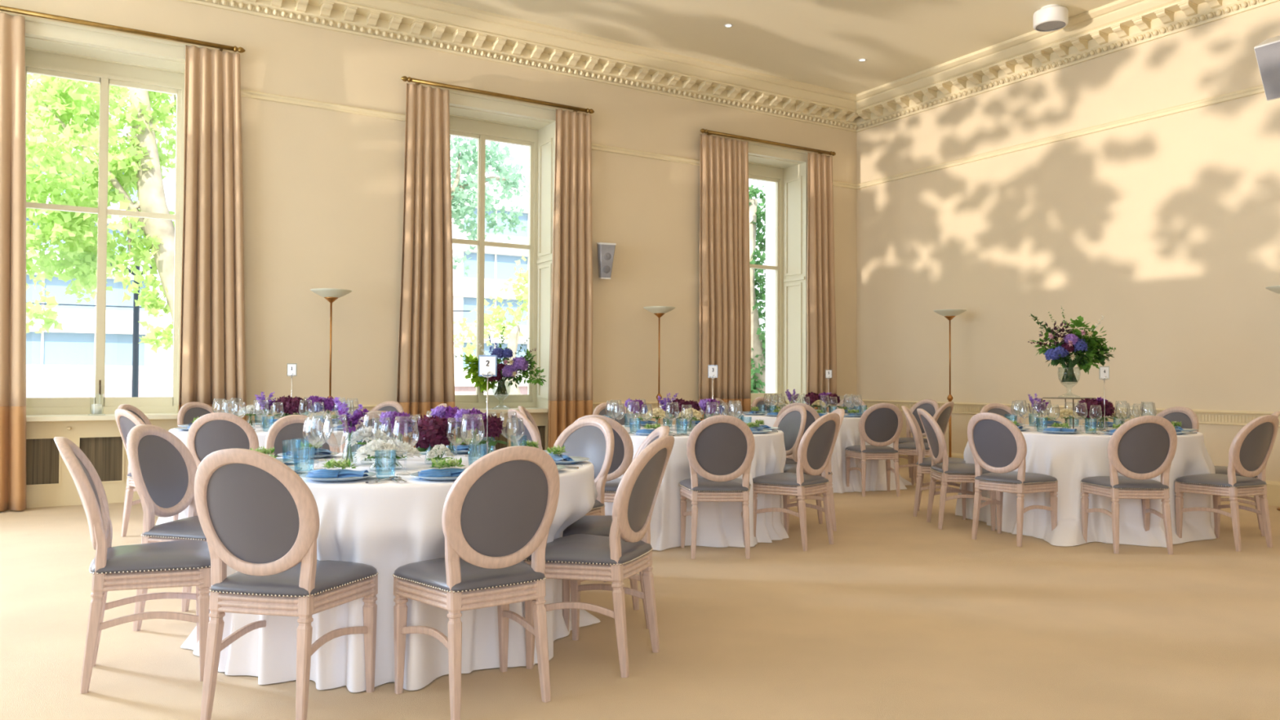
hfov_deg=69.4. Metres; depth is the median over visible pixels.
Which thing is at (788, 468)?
dining chair
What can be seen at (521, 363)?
flower vase
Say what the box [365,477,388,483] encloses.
knife
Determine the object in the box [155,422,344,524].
tablecloth
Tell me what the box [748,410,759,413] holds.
napkin
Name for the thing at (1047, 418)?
flower sprig
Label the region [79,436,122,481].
grille
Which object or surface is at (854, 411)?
flower sprig
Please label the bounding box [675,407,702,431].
flower vase
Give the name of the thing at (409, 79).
curtain rod
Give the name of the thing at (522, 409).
dining chair
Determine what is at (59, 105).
tree
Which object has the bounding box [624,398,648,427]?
flower vase
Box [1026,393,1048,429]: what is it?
flower vase
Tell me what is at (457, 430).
grille
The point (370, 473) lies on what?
plate
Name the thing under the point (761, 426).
napkin
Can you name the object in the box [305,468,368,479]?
napkin
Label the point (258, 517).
dining chair
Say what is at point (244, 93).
trim
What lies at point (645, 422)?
napkin
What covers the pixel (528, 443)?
flower sprig
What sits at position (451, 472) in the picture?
napkin
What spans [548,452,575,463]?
napkin
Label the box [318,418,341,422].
napkin
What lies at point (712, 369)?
stand
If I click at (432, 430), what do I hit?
flower vase
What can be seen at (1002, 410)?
dining chair
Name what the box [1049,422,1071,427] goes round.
flower sprig
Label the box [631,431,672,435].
plate
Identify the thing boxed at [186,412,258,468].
dining chair
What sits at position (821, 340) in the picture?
curtain
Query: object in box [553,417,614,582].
dining chair
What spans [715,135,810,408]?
window
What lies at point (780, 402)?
flower vase
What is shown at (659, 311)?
floor lamp
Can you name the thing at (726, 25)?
recessed light
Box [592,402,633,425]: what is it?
dining chair
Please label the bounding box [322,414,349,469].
wine glass
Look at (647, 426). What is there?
flower sprig
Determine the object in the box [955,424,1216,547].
tablecloth
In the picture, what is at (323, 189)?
wall
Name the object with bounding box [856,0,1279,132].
trim
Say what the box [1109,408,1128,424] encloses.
flower vase
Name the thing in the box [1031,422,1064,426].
plate
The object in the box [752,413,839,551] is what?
dining chair
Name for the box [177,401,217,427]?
dining chair
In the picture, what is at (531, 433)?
dining chair
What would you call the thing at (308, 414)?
bowl
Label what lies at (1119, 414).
flower vase
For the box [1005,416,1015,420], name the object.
flower sprig
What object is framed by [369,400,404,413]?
dining chair
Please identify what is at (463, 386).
brick building
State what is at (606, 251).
wall speaker
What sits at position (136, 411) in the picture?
dining chair
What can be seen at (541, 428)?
grille
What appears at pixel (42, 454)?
grille
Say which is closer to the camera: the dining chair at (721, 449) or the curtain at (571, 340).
the dining chair at (721, 449)
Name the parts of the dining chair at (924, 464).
backrest frame, leg, leg, seat rail, seat, leg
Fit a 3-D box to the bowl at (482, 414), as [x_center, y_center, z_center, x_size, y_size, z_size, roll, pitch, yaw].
[-0.764,0.321,4.214,0.114,0.148,0.114,1,-1,-31]
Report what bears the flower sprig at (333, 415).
on the napkin at (320, 420)
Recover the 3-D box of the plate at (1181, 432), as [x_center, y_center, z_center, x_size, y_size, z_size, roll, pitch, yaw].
[4.084,0.561,7.147,0.300,0.020,0.300,1,-1,-34]
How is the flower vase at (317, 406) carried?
on the tablecloth at (180, 434)
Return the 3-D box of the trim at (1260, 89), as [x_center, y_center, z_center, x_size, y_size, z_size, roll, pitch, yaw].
[6.641,-2.662,8.088,0.028,0.075,13.180,1,-1,-31]
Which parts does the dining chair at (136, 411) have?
leg, backrest frame, backrest panel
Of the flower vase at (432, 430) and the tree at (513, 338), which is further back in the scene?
the tree at (513, 338)
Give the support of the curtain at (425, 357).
hanging from the curtain rod at (409, 79)
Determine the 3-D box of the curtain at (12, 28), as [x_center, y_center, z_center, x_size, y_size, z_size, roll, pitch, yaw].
[-5.716,-0.872,8.086,0.645,4.385,0.164,1,-1,-30]
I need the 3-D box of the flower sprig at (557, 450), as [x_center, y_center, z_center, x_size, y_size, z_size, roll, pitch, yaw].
[-0.401,0.436,4.510,0.099,0.047,0.154,0,-1,29]
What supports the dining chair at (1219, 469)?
on the floor
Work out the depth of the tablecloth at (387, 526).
3.60 m
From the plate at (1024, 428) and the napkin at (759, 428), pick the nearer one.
the napkin at (759, 428)
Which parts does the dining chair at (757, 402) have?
backrest panel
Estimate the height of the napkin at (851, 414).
0.039 m
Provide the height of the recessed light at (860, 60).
0.006 m
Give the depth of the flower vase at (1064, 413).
7.53 m
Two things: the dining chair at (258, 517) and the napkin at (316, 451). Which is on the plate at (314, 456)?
the napkin at (316, 451)
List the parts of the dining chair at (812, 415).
seat rail, backrest frame, backrest panel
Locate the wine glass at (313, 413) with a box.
[309,413,333,461]
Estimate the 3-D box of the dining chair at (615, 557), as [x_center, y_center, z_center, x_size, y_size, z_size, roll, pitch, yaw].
[-0.153,0.798,3.958,0.600,0.962,0.516,0,-1,21]
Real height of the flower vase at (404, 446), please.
0.141 m
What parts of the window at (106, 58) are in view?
candle glass, handle, sill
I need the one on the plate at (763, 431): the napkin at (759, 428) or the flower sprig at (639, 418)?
the napkin at (759, 428)
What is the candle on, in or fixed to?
on the window at (106, 58)
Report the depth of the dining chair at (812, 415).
9.27 m
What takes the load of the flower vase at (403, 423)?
on the tablecloth at (387, 526)
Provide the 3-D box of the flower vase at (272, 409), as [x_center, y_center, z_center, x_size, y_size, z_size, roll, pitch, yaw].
[-3.102,0.460,7.654,0.168,0.180,0.178,0,-1,1]
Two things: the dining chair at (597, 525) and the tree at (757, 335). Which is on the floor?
the dining chair at (597, 525)
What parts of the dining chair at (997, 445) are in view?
leg, backrest panel, backrest frame, leg, seat, nail trim, seat rail, leg, leg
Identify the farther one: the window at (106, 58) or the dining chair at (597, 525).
the window at (106, 58)
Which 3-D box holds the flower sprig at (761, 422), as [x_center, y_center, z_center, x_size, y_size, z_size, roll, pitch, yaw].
[0.967,0.500,7.465,0.099,0.047,0.154,0,-1,18]
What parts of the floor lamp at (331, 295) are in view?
lamp shade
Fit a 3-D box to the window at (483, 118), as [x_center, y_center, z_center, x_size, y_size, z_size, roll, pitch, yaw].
[-1.789,-0.810,10.933,1.760,4.435,0.630,1,-1,-31]
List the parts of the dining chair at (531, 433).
backrest panel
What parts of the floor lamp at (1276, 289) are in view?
lamp shade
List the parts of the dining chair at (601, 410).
backrest panel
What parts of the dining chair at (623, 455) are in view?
seat rail, seat, backrest panel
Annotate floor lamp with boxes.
[310,288,351,418]
[643,306,675,424]
[933,309,966,457]
[1265,285,1279,511]
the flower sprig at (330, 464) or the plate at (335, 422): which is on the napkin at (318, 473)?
the flower sprig at (330, 464)
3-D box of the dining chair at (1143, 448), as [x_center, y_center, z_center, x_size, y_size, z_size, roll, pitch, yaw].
[3.488,0.864,6.568,0.516,0.962,0.600,0,-1,3]
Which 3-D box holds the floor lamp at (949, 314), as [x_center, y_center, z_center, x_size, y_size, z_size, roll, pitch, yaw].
[3.915,0.409,11.678,0.400,2.074,0.400,1,-1,-31]
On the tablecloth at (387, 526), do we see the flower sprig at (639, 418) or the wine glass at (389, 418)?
the wine glass at (389, 418)
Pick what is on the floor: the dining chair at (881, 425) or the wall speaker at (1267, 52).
the dining chair at (881, 425)
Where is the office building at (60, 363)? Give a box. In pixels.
[26,128,528,397]
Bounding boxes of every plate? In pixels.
[175,426,189,431]
[177,424,190,426]
[275,457,293,462]
[277,451,338,458]
[288,466,302,471]
[299,471,377,482]
[322,421,340,423]
[328,426,343,430]
[409,471,458,480]
[451,447,493,453]
[554,456,589,464]
[555,464,566,470]
[626,422,659,426]
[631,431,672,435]
[675,422,696,426]
[741,411,766,413]
[742,413,767,415]
[749,426,778,430]
[751,429,773,433]
[844,414,861,417]
[1019,427,1030,431]
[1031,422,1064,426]
[1040,429,1081,434]
[1082,423,1117,426]
[1176,431,1191,434]
[1182,428,1199,431]
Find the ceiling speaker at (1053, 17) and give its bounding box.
[1033,4,1068,31]
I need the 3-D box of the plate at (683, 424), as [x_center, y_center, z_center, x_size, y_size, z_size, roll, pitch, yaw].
[0.458,0.565,8.105,0.300,0.020,0.300,0,-1,15]
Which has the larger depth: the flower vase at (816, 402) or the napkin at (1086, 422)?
the flower vase at (816, 402)
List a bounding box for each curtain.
[0,12,26,511]
[178,44,246,421]
[396,83,456,448]
[547,108,592,448]
[697,133,751,421]
[805,152,836,412]
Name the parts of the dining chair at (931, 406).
leg, seat, leg, backrest frame, backrest panel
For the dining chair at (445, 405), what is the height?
0.962 m
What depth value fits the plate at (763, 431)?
6.95 m
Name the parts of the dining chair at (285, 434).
backrest panel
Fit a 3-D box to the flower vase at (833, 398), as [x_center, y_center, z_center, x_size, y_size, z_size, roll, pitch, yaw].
[2.215,0.504,10.628,0.211,0.251,0.208,0,-1,9]
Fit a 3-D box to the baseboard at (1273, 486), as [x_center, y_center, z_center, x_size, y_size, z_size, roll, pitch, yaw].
[6.625,1.267,8.010,0.030,0.235,13.180,1,-1,-31]
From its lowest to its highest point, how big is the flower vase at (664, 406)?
0.300 m
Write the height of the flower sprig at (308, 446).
0.047 m
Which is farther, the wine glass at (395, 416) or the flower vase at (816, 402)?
the flower vase at (816, 402)
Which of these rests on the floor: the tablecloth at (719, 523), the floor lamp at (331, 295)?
the floor lamp at (331, 295)
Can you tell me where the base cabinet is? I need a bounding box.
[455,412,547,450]
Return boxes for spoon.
[375,475,397,482]
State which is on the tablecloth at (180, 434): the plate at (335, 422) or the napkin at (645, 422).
the plate at (335, 422)
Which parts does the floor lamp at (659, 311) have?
lamp shade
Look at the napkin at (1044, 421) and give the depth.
8.40 m
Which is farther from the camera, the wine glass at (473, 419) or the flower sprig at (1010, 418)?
the flower sprig at (1010, 418)
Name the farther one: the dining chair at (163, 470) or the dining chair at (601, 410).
the dining chair at (601, 410)
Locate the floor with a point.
(903, 616)
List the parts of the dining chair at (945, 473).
backrest panel, leg, backrest frame, leg, nail trim, seat rail, seat, leg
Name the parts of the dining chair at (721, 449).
leg, leg, seat rail, seat, nail trim, backrest panel, backrest frame, leg, leg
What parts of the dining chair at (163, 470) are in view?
leg, backrest frame, backrest panel, nail trim, seat, seat rail, leg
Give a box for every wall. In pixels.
[0,0,856,424]
[856,0,1279,481]
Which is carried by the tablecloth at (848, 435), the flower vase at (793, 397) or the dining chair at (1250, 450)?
the flower vase at (793, 397)
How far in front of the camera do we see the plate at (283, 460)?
4.41 m
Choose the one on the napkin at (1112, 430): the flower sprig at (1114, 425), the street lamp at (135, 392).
the flower sprig at (1114, 425)
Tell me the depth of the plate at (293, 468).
4.01 m
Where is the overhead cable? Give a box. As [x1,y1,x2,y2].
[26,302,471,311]
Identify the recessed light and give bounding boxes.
[724,23,733,27]
[857,58,866,62]
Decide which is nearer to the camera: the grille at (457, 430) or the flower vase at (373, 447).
the flower vase at (373, 447)
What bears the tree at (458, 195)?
on the ground
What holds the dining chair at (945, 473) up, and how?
on the floor
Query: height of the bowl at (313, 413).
0.141 m
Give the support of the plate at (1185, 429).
on the tablecloth at (1072, 458)
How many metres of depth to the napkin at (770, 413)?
10.20 m
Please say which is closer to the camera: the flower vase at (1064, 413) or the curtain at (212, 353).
the flower vase at (1064, 413)
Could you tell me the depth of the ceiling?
10.65 m
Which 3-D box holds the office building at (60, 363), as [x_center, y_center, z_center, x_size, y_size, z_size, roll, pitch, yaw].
[-25.580,-3.518,47.635,74.000,13.700,8.150,1,-1,-31]
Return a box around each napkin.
[266,418,279,422]
[285,448,332,455]
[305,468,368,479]
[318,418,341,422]
[333,424,345,430]
[417,467,465,479]
[445,444,488,450]
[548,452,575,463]
[629,420,657,424]
[635,429,654,434]
[678,420,700,424]
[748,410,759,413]
[749,426,763,431]
[751,425,772,430]
[767,412,778,414]
[848,413,862,417]
[1033,420,1062,423]
[1043,427,1076,432]
[1085,421,1115,425]
[1104,429,1115,434]
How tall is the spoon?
0.006 m
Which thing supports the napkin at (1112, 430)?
on the plate
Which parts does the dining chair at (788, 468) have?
seat, leg, leg, backrest frame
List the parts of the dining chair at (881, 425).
leg, leg, seat rail, seat, nail trim, backrest frame, backrest panel, leg, leg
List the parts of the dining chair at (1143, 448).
leg, leg, seat rail, seat, nail trim, backrest frame, backrest panel, leg, leg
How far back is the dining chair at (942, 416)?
10.04 m
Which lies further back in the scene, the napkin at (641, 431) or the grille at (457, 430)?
the grille at (457, 430)
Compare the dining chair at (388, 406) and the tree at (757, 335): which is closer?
the dining chair at (388, 406)
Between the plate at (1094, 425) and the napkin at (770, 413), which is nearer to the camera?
the plate at (1094, 425)
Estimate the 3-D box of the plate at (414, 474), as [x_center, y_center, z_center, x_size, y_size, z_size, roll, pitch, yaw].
[-0.788,0.475,3.788,0.300,0.020,0.300,1,-1,-25]
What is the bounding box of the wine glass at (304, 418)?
[302,417,323,462]
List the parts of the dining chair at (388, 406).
backrest panel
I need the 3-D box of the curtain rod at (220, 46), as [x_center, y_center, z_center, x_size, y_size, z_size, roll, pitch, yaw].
[-4.968,-3.091,8.621,2.386,0.060,0.159,1,-1,-31]
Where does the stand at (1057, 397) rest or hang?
on the tablecloth at (1072, 458)
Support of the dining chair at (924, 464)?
on the floor
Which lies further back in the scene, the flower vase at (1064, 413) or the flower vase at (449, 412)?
the flower vase at (1064, 413)
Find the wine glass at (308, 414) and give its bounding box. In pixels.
[304,413,331,469]
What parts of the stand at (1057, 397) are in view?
glass, frame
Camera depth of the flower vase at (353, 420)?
4.34 m
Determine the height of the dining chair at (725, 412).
0.962 m
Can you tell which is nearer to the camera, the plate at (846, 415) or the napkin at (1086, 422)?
the napkin at (1086, 422)
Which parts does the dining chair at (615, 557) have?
leg, leg, seat, nail trim, seat rail, leg, backrest frame, backrest panel, leg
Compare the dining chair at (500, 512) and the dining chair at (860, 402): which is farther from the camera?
the dining chair at (860, 402)
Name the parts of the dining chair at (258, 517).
leg, backrest panel, backrest frame, seat, nail trim, seat rail, leg, leg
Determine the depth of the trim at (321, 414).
9.62 m
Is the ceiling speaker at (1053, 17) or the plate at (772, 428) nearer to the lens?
the plate at (772, 428)
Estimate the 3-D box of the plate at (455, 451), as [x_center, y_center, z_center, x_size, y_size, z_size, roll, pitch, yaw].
[-0.961,0.501,5.108,0.300,0.020,0.300,0,-1,11]
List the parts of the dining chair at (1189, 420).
backrest panel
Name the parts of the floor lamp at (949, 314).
lamp shade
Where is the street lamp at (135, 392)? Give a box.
[110,262,151,397]
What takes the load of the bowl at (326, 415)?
on the wine glass at (326, 415)
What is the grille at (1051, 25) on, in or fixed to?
attached to the ceiling speaker at (1053, 17)
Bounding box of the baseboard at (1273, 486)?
[898,452,1279,506]
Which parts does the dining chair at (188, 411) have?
backrest panel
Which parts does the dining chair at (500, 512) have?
leg, leg, seat rail, nail trim, seat, backrest frame, leg, backrest panel, leg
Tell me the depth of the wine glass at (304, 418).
4.46 m
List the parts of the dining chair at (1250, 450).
leg, leg, seat, nail trim, seat rail, leg, backrest frame, backrest panel, leg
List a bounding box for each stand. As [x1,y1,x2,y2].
[287,364,295,396]
[478,355,497,453]
[708,365,716,416]
[826,369,831,413]
[1040,396,1097,428]
[1099,367,1108,431]
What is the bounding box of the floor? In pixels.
[0,465,1279,719]
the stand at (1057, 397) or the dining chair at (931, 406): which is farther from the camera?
the dining chair at (931, 406)
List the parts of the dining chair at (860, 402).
backrest panel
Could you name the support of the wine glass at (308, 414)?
on the tablecloth at (387, 526)
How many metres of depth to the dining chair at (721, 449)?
6.17 m
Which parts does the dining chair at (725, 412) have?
backrest panel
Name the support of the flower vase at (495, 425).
on the tablecloth at (387, 526)
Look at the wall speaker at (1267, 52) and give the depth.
8.48 m
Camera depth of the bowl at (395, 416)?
3.93 m
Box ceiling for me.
[436,0,1117,94]
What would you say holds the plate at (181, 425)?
on the tablecloth at (180, 434)
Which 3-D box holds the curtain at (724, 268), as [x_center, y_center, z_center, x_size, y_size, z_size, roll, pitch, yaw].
[1.145,-0.762,12.266,0.857,4.385,0.154,1,-1,-30]
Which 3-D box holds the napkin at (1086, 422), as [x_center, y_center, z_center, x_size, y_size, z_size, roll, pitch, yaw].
[4.122,0.570,8.277,0.239,0.039,0.095,0,-1,31]
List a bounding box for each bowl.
[304,413,331,445]
[309,413,333,440]
[322,414,349,448]
[391,416,419,451]
[444,417,466,444]
[459,413,484,446]
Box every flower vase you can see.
[237,404,264,426]
[253,407,275,426]
[254,391,275,427]
[273,395,294,416]
[283,395,307,417]
[305,395,324,417]
[320,396,338,426]
[332,396,368,462]
[345,425,391,463]
[354,438,403,470]
[372,438,422,469]
[378,410,416,459]
[410,413,454,463]
[425,444,454,466]
[430,404,463,454]
[453,323,546,406]
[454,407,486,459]
[468,414,507,453]
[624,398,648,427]
[644,407,668,429]
[657,392,678,426]
[667,398,688,428]
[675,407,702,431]
[678,400,703,427]
[697,398,724,416]
[774,399,789,408]
[785,388,799,403]
[803,391,821,407]
[812,400,826,413]
[818,391,830,413]
[823,392,840,412]
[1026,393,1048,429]
[1053,407,1079,428]
[1074,398,1102,428]
[1092,399,1115,430]
[1093,396,1108,427]
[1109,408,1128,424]
[1111,408,1133,423]
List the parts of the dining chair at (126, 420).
leg, backrest panel, backrest frame, seat rail, leg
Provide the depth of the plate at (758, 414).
10.48 m
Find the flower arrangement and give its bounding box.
[1028,306,1115,395]
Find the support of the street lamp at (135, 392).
on the ground
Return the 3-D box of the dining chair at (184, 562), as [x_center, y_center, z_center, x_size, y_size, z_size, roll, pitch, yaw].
[-2.034,0.786,3.755,0.600,0.962,0.516,1,-1,-27]
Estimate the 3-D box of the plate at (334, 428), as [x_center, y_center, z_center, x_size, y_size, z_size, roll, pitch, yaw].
[-2.288,0.537,7.256,0.300,0.020,0.300,0,-1,29]
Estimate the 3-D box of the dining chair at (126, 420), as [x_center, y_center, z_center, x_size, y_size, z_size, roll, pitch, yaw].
[-3.609,0.843,6.948,0.516,0.962,0.600,-1,-1,37]
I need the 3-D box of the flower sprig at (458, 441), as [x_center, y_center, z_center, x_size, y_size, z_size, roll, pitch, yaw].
[-0.963,0.445,5.101,0.154,0.047,0.099,0,-1,25]
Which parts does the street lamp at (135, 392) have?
post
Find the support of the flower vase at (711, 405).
on the tablecloth at (719, 523)
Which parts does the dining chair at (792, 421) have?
backrest panel, backrest frame, seat, leg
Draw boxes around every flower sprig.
[250,446,275,454]
[297,440,322,449]
[320,457,357,469]
[322,413,338,417]
[430,457,465,468]
[453,436,476,444]
[520,439,538,448]
[546,444,570,454]
[635,416,652,421]
[643,423,660,428]
[745,422,759,427]
[755,418,764,424]
[770,405,780,408]
[847,408,859,413]
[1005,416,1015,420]
[1039,415,1057,421]
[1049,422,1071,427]
[1111,422,1124,428]
[1171,421,1182,426]
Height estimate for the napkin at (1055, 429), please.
0.039 m
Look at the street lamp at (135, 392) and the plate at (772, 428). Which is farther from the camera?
the street lamp at (135, 392)
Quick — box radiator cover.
[26,418,177,507]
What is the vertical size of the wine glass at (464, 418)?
0.223 m
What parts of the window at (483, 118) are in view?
sill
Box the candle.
[91,404,102,413]
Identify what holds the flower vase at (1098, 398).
on the tablecloth at (1072, 458)
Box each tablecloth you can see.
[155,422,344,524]
[180,450,600,692]
[604,424,789,551]
[737,412,911,493]
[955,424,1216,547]
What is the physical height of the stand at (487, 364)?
0.526 m
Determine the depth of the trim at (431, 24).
10.89 m
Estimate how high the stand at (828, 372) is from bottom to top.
0.526 m
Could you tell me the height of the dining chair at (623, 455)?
0.962 m
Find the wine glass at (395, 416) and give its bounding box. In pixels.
[391,416,419,475]
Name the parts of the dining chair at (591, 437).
backrest panel, backrest frame, seat rail, seat, leg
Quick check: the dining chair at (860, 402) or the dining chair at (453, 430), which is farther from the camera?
the dining chair at (860, 402)
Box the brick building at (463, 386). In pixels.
[454,374,527,395]
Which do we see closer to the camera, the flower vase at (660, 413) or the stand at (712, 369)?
the flower vase at (660, 413)
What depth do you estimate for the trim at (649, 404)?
11.70 m
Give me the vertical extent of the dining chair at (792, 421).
0.962 m
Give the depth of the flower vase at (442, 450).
4.25 m
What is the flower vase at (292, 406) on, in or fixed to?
on the tablecloth at (180, 434)
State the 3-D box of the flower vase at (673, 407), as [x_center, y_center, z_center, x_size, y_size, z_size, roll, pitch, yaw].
[0.310,0.431,7.430,0.204,0.257,0.213,1,-1,-23]
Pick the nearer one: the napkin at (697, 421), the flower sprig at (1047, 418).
the napkin at (697, 421)
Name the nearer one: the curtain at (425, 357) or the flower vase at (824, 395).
the curtain at (425, 357)
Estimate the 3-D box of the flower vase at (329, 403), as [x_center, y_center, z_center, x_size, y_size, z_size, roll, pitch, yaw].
[-2.583,0.425,7.651,0.191,0.253,0.147,0,-1,32]
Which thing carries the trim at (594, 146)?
attached to the wall at (323, 189)
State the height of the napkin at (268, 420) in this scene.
0.039 m
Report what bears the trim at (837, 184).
attached to the wall at (323, 189)
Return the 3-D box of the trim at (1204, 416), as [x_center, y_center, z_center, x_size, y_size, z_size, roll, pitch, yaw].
[6.621,0.557,8.020,0.045,0.145,13.180,1,-1,-31]
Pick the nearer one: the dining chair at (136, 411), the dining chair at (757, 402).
the dining chair at (136, 411)
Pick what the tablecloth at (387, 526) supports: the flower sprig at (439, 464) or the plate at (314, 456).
the plate at (314, 456)
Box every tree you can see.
[26,73,176,353]
[449,134,528,276]
[453,254,528,395]
[748,183,765,393]
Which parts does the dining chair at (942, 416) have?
leg, seat rail, seat, leg, backrest frame, backrest panel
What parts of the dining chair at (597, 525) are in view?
leg, seat, leg, leg, backrest frame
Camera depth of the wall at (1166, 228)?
10.55 m
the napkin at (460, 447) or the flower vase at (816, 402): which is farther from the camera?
the flower vase at (816, 402)
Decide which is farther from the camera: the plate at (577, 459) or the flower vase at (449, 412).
the flower vase at (449, 412)
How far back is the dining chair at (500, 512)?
3.33 m
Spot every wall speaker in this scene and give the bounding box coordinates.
[596,242,616,279]
[1253,35,1279,100]
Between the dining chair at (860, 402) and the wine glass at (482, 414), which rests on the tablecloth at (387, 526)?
the wine glass at (482, 414)
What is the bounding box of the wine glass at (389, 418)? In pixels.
[371,417,391,466]
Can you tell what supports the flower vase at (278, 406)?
on the tablecloth at (180, 434)
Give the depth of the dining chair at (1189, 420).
8.41 m
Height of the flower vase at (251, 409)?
0.188 m
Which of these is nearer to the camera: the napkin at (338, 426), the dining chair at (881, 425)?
the napkin at (338, 426)
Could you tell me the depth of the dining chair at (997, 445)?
6.79 m
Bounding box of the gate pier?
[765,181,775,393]
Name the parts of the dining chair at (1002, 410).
backrest panel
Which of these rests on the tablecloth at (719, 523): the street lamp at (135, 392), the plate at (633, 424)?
the plate at (633, 424)
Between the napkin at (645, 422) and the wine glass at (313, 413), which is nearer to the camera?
the wine glass at (313, 413)
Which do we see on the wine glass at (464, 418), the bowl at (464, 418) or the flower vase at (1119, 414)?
the bowl at (464, 418)
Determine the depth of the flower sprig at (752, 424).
7.04 m
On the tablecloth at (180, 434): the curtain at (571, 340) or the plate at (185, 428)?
the plate at (185, 428)
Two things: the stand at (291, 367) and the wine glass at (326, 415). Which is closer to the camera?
the wine glass at (326, 415)
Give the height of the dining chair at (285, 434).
0.962 m
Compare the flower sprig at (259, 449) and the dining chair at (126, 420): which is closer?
the flower sprig at (259, 449)
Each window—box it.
[6,13,208,421]
[426,85,564,413]
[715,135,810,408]
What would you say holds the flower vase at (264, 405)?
on the tablecloth at (180, 434)
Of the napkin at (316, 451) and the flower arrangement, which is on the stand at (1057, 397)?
the flower arrangement
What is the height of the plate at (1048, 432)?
0.020 m
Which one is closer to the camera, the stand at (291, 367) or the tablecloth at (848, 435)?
the stand at (291, 367)
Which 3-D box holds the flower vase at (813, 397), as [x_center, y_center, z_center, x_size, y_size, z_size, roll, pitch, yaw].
[1.990,0.498,10.714,0.212,0.266,0.212,-1,-1,34]
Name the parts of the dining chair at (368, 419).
backrest panel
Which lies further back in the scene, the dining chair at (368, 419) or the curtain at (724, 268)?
the curtain at (724, 268)
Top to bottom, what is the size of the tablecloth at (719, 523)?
0.781 m
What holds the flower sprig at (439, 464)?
on the napkin at (451, 472)
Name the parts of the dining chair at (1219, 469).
seat, leg, leg, backrest frame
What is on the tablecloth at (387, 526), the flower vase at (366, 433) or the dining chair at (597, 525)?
the flower vase at (366, 433)
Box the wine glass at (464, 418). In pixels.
[444,417,466,465]
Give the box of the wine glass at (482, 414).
[459,413,484,468]
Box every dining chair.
[53,436,210,693]
[114,408,178,537]
[117,404,151,519]
[126,424,207,631]
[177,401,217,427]
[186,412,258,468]
[194,448,378,719]
[264,414,339,457]
[340,410,402,452]
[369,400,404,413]
[392,445,559,719]
[417,416,454,450]
[427,403,447,417]
[507,408,542,449]
[518,405,542,449]
[524,435,674,677]
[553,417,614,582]
[562,426,669,631]
[574,414,633,502]
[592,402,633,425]
[678,414,755,559]
[715,398,733,416]
[751,396,778,411]
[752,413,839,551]
[773,404,806,512]
[776,402,819,458]
[783,408,844,531]
[833,397,866,413]
[844,403,902,497]
[897,401,954,491]
[898,399,939,483]
[901,405,966,519]
[916,408,995,530]
[967,412,1057,546]
[979,403,1022,423]
[1080,415,1177,554]
[1156,406,1199,431]
[1174,414,1279,551]
[1214,411,1279,536]
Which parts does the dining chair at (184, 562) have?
backrest frame, backrest panel, leg, leg, seat rail, nail trim, seat, leg, leg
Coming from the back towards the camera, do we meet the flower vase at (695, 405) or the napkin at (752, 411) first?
the napkin at (752, 411)
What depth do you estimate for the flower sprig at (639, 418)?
8.07 m
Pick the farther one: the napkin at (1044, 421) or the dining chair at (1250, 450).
the napkin at (1044, 421)
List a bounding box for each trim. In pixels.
[177,0,859,132]
[240,88,405,121]
[246,404,377,421]
[591,143,700,165]
[592,401,697,413]
[832,180,856,189]
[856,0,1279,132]
[856,84,1264,189]
[861,399,1279,426]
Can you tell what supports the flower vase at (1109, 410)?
on the tablecloth at (1072, 458)
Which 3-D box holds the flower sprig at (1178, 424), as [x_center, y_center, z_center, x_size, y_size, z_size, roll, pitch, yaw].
[4.343,0.514,7.493,0.099,0.047,0.154,-1,-1,35]
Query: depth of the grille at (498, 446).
10.82 m
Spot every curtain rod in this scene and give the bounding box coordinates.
[0,5,245,53]
[400,75,594,113]
[700,128,835,155]
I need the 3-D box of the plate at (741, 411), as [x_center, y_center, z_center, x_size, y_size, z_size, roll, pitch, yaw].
[1.358,0.626,11.000,0.300,0.020,0.300,0,-1,25]
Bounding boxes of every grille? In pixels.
[26,438,58,484]
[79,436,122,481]
[455,427,466,444]
[480,426,506,450]
[537,426,545,449]
[1035,21,1065,31]
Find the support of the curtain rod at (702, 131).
attached to the wall at (323, 189)
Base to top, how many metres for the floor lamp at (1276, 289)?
2.074 m
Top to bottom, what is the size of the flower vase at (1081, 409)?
0.268 m
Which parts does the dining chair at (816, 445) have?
leg, leg, seat rail, seat, nail trim, leg, backrest frame, backrest panel, leg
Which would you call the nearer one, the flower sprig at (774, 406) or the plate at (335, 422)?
the plate at (335, 422)

